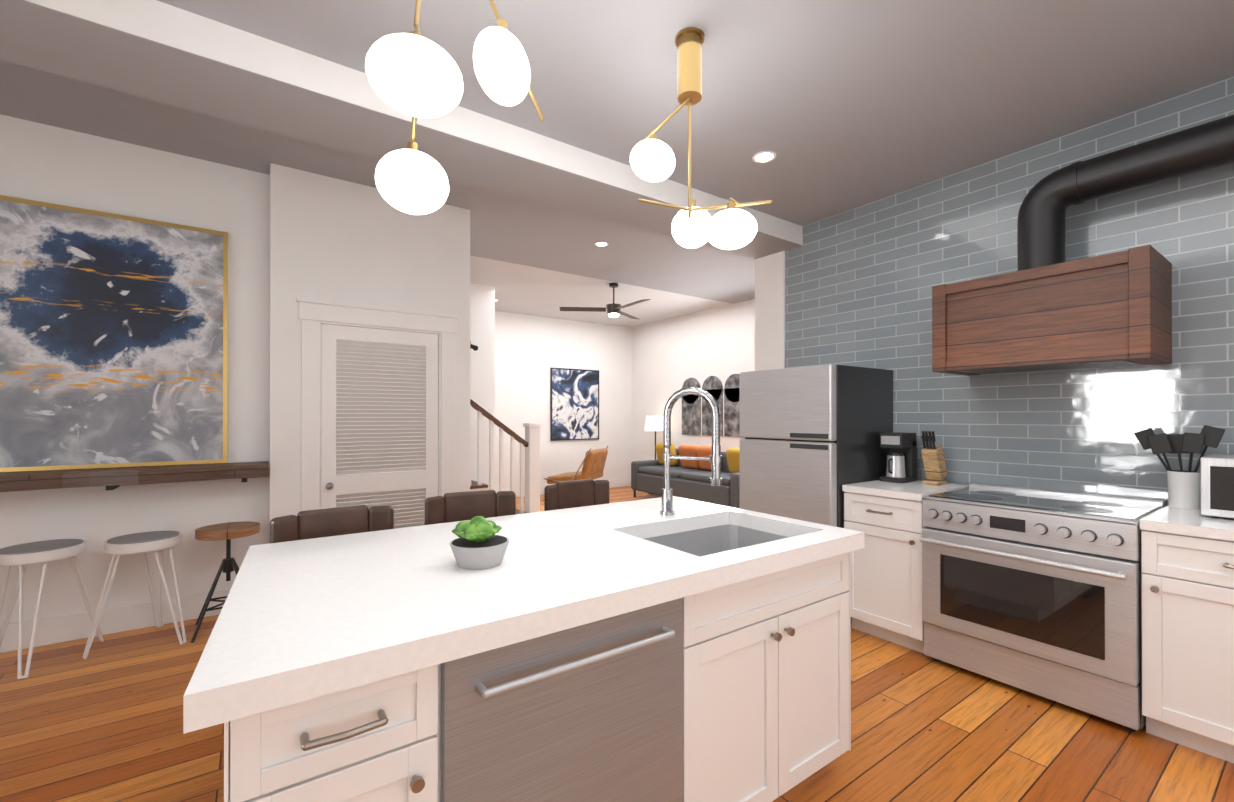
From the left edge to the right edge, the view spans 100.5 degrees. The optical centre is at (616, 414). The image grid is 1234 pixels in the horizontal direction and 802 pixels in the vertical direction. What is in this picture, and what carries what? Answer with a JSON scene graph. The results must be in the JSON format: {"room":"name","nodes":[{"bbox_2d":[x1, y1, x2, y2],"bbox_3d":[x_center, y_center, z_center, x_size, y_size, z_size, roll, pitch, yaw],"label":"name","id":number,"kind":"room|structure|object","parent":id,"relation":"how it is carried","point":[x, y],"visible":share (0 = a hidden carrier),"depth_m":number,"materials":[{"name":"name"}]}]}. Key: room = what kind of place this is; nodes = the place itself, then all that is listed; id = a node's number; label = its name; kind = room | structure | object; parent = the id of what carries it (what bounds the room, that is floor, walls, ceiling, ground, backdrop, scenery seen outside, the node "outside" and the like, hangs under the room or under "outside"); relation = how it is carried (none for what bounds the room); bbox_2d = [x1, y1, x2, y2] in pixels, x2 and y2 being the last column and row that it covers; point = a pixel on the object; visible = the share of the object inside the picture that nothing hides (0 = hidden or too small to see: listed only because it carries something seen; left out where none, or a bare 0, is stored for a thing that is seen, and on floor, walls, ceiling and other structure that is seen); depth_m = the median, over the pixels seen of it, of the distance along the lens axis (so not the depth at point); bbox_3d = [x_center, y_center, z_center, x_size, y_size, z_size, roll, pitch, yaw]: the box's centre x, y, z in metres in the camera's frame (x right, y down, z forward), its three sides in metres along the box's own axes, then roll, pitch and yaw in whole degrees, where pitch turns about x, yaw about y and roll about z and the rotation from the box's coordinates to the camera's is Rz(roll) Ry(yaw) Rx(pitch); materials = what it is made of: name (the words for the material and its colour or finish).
{"room":"kitchen","nodes":[
{"label":"kitchen","id":0,"kind":"room"},
{"bbox_2d":[0,114,269,624],"bbox_3d":[-3.655,-0.180,2.908,2.790,3.080,0.204,0,0,-35],"label":"wall","id":1,"kind":"structure","parent":0,"point":[113,340],"depth_m":3.22,"materials":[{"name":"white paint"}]},
{"bbox_2d":[0,589,230,652],"bbox_3d":[-3.624,1.280,2.856,2.788,0.160,0.014,0,0,-35],"label":"baseboard","id":2,"kind":"structure","parent":1,"relation":"attached to","point":[62,628],"depth_m":3.18,"materials":[{"name":"white"}]},
{"bbox_2d":[0,461,268,491],"bbox_3d":[-3.537,0.389,2.735,2.780,0.120,0.311,0,0,-35],"label":"wall shelf","id":3,"kind":"object","parent":1,"relation":"attached to","point":[112,478],"visible":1,"depth_m":3.04,"materials":[{"name":"brown wood"}]},
{"bbox_2d":[269,163,469,543],"bbox_3d":[-1.833,-0.176,3.949,1.390,3.080,0.120,0,0,-35],"label":"wall","id":4,"kind":"structure","parent":0,"point":[334,239],"depth_m":3.77,"materials":[{"name":"paint"}]},
{"bbox_2d":[296,297,458,528],"bbox_3d":[-1.784,0.274,3.918,1.135,2.180,0.124,0,0,-35],"label":"door","id":5,"kind":"structure","parent":4,"relation":"attached to","point":[377,397],"depth_m":3.90,"materials":[{"name":"white wood"}]},
{"bbox_2d":[0,60,754,327],"bbox_3d":[-1.886,-1.786,5.533,9.000,0.150,5.120,0,0,-35],"label":"ceiling","id":6,"kind":"structure","parent":0,"point":[504,227],"depth_m":4.80,"materials":[{"name":"paint"}]},
{"bbox_2d":[595,241,607,245],"bbox_3d":[-0.155,-1.709,5.144,0.140,0.005,0.140,0,0,-35],"label":"recessed light","id":7,"kind":"object","parent":6,"relation":"in","point":[601,243],"visible":1,"depth_m":5.12,"materials":[{"name":"white"}]},
{"bbox_2d":[560,283,649,319],"bbox_3d":[0.044,-1.494,6.579,1.274,0.424,1.119,0,0,-35],"label":"ceiling fan","id":8,"kind":"object","parent":6,"relation":"hanging from","point":[613,309],"visible":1,"depth_m":6.63,"materials":[{"name":"brown wood"}]},
{"bbox_2d":[0,0,802,259],"bbox_3d":[-0.273,-1.630,3.243,9.000,0.478,0.480,0,0,-35],"label":"header beam","id":9,"kind":"structure","parent":0,"point":[159,51],"depth_m":2.32,"materials":[{"name":"paint"}]},
{"bbox_2d":[470,283,494,489],"bbox_3d":[-3.843,-0.171,5.371,5.320,3.080,0.120,0,0,-35],"label":"wall","id":10,"kind":"structure","parent":0,"point":[482,338],"depth_m":6.76,"materials":[{"name":"paint"}]},
{"bbox_2d":[470,341,477,350],"bbox_3d":[-1.232,-0.585,4.386,0.092,0.079,0.060,0,0,-35],"label":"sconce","id":11,"kind":"object","parent":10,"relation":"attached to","point":[474,347],"visible":0.71,"depth_m":4.38,"materials":[{"name":"black metal"}]},
{"bbox_2d":[495,311,631,488],"bbox_3d":[-3.378,-0.163,7.515,8.850,3.080,0.150,0,0,-35],"label":"wall","id":12,"kind":"structure","parent":0,"point":[531,351],"depth_m":9.03,"materials":[{"name":"paint"}]},
{"bbox_2d":[495,478,630,496],"bbox_3d":[-3.268,1.297,7.483,8.700,0.160,0.018,0,0,-35],"label":"baseboard","id":13,"kind":"structure","parent":12,"relation":"attached to","point":[622,482],"depth_m":9.71,"materials":[{"name":"white wood"}]},
{"bbox_2d":[550,368,598,440],"bbox_3d":[-0.747,-0.180,9.255,1.000,1.278,0.030,0,0,-35],"label":"art","id":14,"kind":"object","parent":12,"relation":"attached to","point":[574,404],"visible":0.96,"depth_m":9.23,"materials":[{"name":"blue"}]},
{"bbox_2d":[0,486,1233,801],"bbox_3d":[-0.509,1.412,3.567,9.000,0.100,9.900,0,0,-35],"label":"floor","id":15,"kind":"structure","parent":0,"point":[104,722],"depth_m":2.14,"materials":[{"name":"brown wood"}]},
{"bbox_2d":[0,539,103,678],"bbox_3d":[-3.154,1.043,2.845,0.440,0.632,0.449,0,0,43],"label":"stool","id":16,"kind":"object","parent":15,"relation":"on","point":[23,556],"visible":1,"depth_m":2.79,"materials":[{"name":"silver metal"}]},
{"bbox_2d":[82,531,186,658],"bbox_3d":[-2.791,1.044,3.095,0.440,0.632,0.449,0,0,-8],"label":"stool","id":17,"kind":"object","parent":15,"relation":"on","point":[144,543],"visible":1,"depth_m":3.01,"materials":[{"name":"silver metal"}]},
{"bbox_2d":[190,521,259,642],"bbox_3d":[-2.483,1.038,3.279,0.348,0.643,0.348,0,0,-35],"label":"stool","id":18,"kind":"object","parent":15,"relation":"on","point":[228,531],"visible":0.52,"depth_m":3.23,"materials":[{"name":"brown wood"}]},
{"bbox_2d":[270,505,393,542],"bbox_3d":[-0.951,0.856,1.799,0.460,1.001,0.444,0,0,-39],"label":"bar stool","id":19,"kind":"object","parent":15,"relation":"on","point":[317,523],"visible":0.15,"depth_m":1.93,"materials":[{"name":"brown leather"}]},
{"bbox_2d":[425,490,515,524],"bbox_3d":[-0.581,0.858,2.213,0.460,1.001,0.444,0,0,-30],"label":"bar stool","id":20,"kind":"object","parent":15,"relation":"on","point":[456,506],"visible":0.23,"depth_m":2.37,"materials":[{"name":"brown leather"}]},
{"bbox_2d":[470,399,541,513],"bbox_3d":[-2.205,0.006,5.867,2.515,2.730,0.935,0,0,-35],"label":"stair railing","id":21,"kind":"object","parent":15,"relation":"on","point":[530,443],"depth_m":6.08,"materials":[{"name":"paint"}]},
{"bbox_2d":[211,520,863,801],"bbox_3d":[-0.059,0.924,1.626,1.864,0.862,0.697,0,0,-35],"label":"kitchen island","id":22,"kind":"object","parent":15,"relation":"on","point":[689,650],"depth_m":1.28,"materials":[{"name":"white wood"}]},
{"bbox_2d":[183,496,863,733],"bbox_3d":[-0.181,0.465,1.780,1.936,0.058,1.065,0,0,-35],"label":"island countertop","id":23,"kind":"structure","parent":22,"relation":"on","point":[296,616],"depth_m":1.30,"materials":[{"name":"white stone"}]},
{"bbox_2d":[449,516,509,569],"bbox_3d":[-0.399,0.365,1.495,0.170,0.136,0.172,0,0,-35],"label":"potted plant","id":24,"kind":"object","parent":23,"relation":"on","point":[478,544],"visible":1,"depth_m":1.44,"materials":[{"name":"concrete"}]},
{"bbox_2d":[660,386,721,515],"bbox_3d":[0.301,0.158,2.191,0.185,0.557,0.254,0,0,-35],"label":"faucet","id":25,"kind":"object","parent":23,"relation":"on","point":[715,458],"visible":1,"depth_m":2.20,"materials":[{"name":"silver metal"}]},
{"bbox_2d":[543,446,607,500],"bbox_3d":[-0.664,0.955,8.399,0.854,0.874,0.764,0,0,20],"label":"lounge chair","id":26,"kind":"object","parent":15,"relation":"on","point":[593,462],"visible":0.73,"depth_m":8.11,"materials":[{"name":"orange leather"}]},
{"bbox_2d":[544,479,608,510],"bbox_3d":[-0.104,0.859,2.647,0.460,1.001,0.444,0,0,-38],"label":"bar stool","id":27,"kind":"object","parent":15,"relation":"on","point":[572,494],"visible":0.04,"depth_m":2.79,"materials":[{"name":"brown leather"}]},
{"bbox_2d":[645,416,662,493],"bbox_3d":[0.677,0.703,9.040,0.380,1.358,0.380,0,0,-35],"label":"floor lamp","id":28,"kind":"object","parent":15,"relation":"on","point":[654,423],"visible":0.62,"depth_m":8.89,"materials":[{"name":"white"}]},
{"bbox_2d":[631,443,739,508],"bbox_3d":[1.236,0.929,7.881,0.820,0.899,2.359,0,0,-35],"label":"sofa","id":29,"kind":"object","parent":15,"relation":"on","point":[689,479],"visible":0.58,"depth_m":7.70,"materials":[{"name":"grey"}]},
{"bbox_2d":[755,251,784,370],"bbox_3d":[1.391,-0.011,4.513,0.170,2.754,0.310,0,0,-35],"label":"pilaster","id":30,"kind":"object","parent":15,"relation":"on","point":[769,312],"visible":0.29,"depth_m":4.45,"materials":[{"name":"paint"}]},
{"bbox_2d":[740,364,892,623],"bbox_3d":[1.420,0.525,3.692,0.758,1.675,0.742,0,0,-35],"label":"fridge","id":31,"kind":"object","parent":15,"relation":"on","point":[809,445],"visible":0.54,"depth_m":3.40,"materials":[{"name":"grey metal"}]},
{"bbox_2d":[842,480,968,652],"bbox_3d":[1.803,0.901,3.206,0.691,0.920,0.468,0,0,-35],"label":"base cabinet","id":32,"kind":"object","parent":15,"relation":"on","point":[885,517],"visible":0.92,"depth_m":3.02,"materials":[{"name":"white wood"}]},
{"bbox_2d":[879,432,916,482],"bbox_3d":[1.858,0.281,3.404,0.222,0.320,0.150,0,0,-35],"label":"coffee maker","id":33,"kind":"object","parent":32,"relation":"on","point":[902,460],"visible":1,"depth_m":3.36,"materials":[{"name":"black plastic"}]},
{"bbox_2d":[921,431,946,484],"bbox_3d":[2.003,0.272,3.249,0.179,0.337,0.090,0,0,-35],"label":"knife block","id":34,"kind":"object","parent":32,"relation":"on","point":[934,464],"visible":1,"depth_m":3.22,"materials":[{"name":"brown wood"}]},
{"bbox_2d":[920,483,1165,731],"bbox_3d":[2.162,0.891,2.649,0.744,0.935,0.848,0,0,-35],"label":"range","id":35,"kind":"object","parent":15,"relation":"on","point":[1036,591],"visible":0.96,"depth_m":2.42,"materials":[{"name":"grey metal"}]},
{"bbox_2d":[1140,525,1233,762],"bbox_3d":[2.638,0.917,2.061,0.646,0.880,0.653,0,0,-35],"label":"base cabinet","id":36,"kind":"object","parent":15,"relation":"on","point":[1187,558],"depth_m":2.04,"materials":[{"name":"white wood"}]},
{"bbox_2d":[1140,505,1233,536],"bbox_3d":[2.958,0.455,1.598,0.657,0.040,1.782,0,0,-35],"label":"countertop","id":37,"kind":"structure","parent":36,"relation":"on","point":[1190,520],"depth_m":2.10,"materials":[{"name":"white stone"}]},
{"bbox_2d":[1134,425,1224,509],"bbox_3d":[2.646,0.243,2.421,0.126,0.388,0.295,0,0,-35],"label":"utensil crock","id":38,"kind":"object","parent":37,"relation":"on","point":[1183,489],"visible":0.98,"depth_m":2.38,"materials":[{"name":"white ceramic"}]},
{"bbox_2d":[1200,454,1233,517],"bbox_3d":[2.762,0.308,2.056,0.396,0.255,0.535,0,0,-35],"label":"microwave","id":39,"kind":"object","parent":37,"relation":"on","point":[1216,485],"visible":1,"depth_m":2.14,"materials":[{"name":"silver metal"}]},
{"bbox_2d":[632,299,754,461],"bbox_3d":[1.732,-0.161,8.075,0.150,3.080,5.120,0,0,-35],"label":"wall","id":40,"kind":"structure","parent":0,"point":[670,356],"depth_m":8.83,"materials":[{"name":"paint"}]},
{"bbox_2d":[682,378,700,434],"bbox_3d":[1.242,-0.139,8.616,0.022,0.960,0.438,0,0,-35],"label":"mirror panel","id":41,"kind":"object","parent":40,"relation":"attached to","point":[691,410],"depth_m":8.59,"materials":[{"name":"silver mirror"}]},
{"bbox_2d":[702,376,722,435],"bbox_3d":[1.523,-0.141,8.217,0.022,0.960,0.438,0,0,-35],"label":"mirror panel","id":42,"kind":"object","parent":40,"relation":"attached to","point":[712,384],"depth_m":8.23,"materials":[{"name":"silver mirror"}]},
{"bbox_2d":[724,374,739,436],"bbox_3d":[1.804,-0.142,7.818,0.022,0.960,0.438,0,0,-35],"label":"mirror panel","id":43,"kind":"object","parent":40,"relation":"attached to","point":[732,384],"depth_m":7.85,"materials":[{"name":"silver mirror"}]},
{"bbox_2d":[157,0,1233,225],"bbox_3d":[0.155,-1.709,0.621,6.680,0.300,4.300,0,0,-35],"label":"ceiling","id":44,"kind":"structure","parent":0,"point":[838,106],"depth_m":2.32,"materials":[{"name":"paint"}]},
{"bbox_2d":[365,0,543,214],"bbox_3d":[-0.444,-1.086,1.490,0.568,0.938,0.537,0,0,-35],"label":"pendant light","id":45,"kind":"object","parent":44,"relation":"hanging from","point":[415,74],"visible":1,"depth_m":1.47,"materials":[{"name":"white glass"}]},
{"bbox_2d":[630,27,772,249],"bbox_3d":[0.306,-1.102,2.110,0.356,0.902,0.576,0,0,-35],"label":"pendant light","id":46,"kind":"object","parent":44,"relation":"hanging from","point":[652,159],"visible":1,"depth_m":2.10,"materials":[{"name":"white glass"}]},
{"bbox_2d":[752,151,775,162],"bbox_3d":[0.885,-1.547,3.085,0.140,0.005,0.140,0,0,-35],"label":"recessed light","id":47,"kind":"object","parent":44,"relation":"in","point":[764,156],"visible":1,"depth_m":3.08,"materials":[{"name":"white plastic"}]},
{"bbox_2d":[785,77,1233,505],"bbox_3d":[2.775,-0.106,2.565,0.150,2.930,4.470,0,0,-35],"label":"wall tile","id":48,"kind":"structure","parent":0,"point":[860,281],"depth_m":2.97,"materials":[{"name":"tile"}]},
{"bbox_2d":[932,115,1233,375],"bbox_3d":[2.864,-0.774,1.892,0.477,1.051,2.956,0,0,-35],"label":"range hood","id":49,"kind":"object","parent":48,"relation":"attached to","point":[1045,306],"visible":1,"depth_m":2.51,"materials":[{"name":"brown wood"}]}
]}

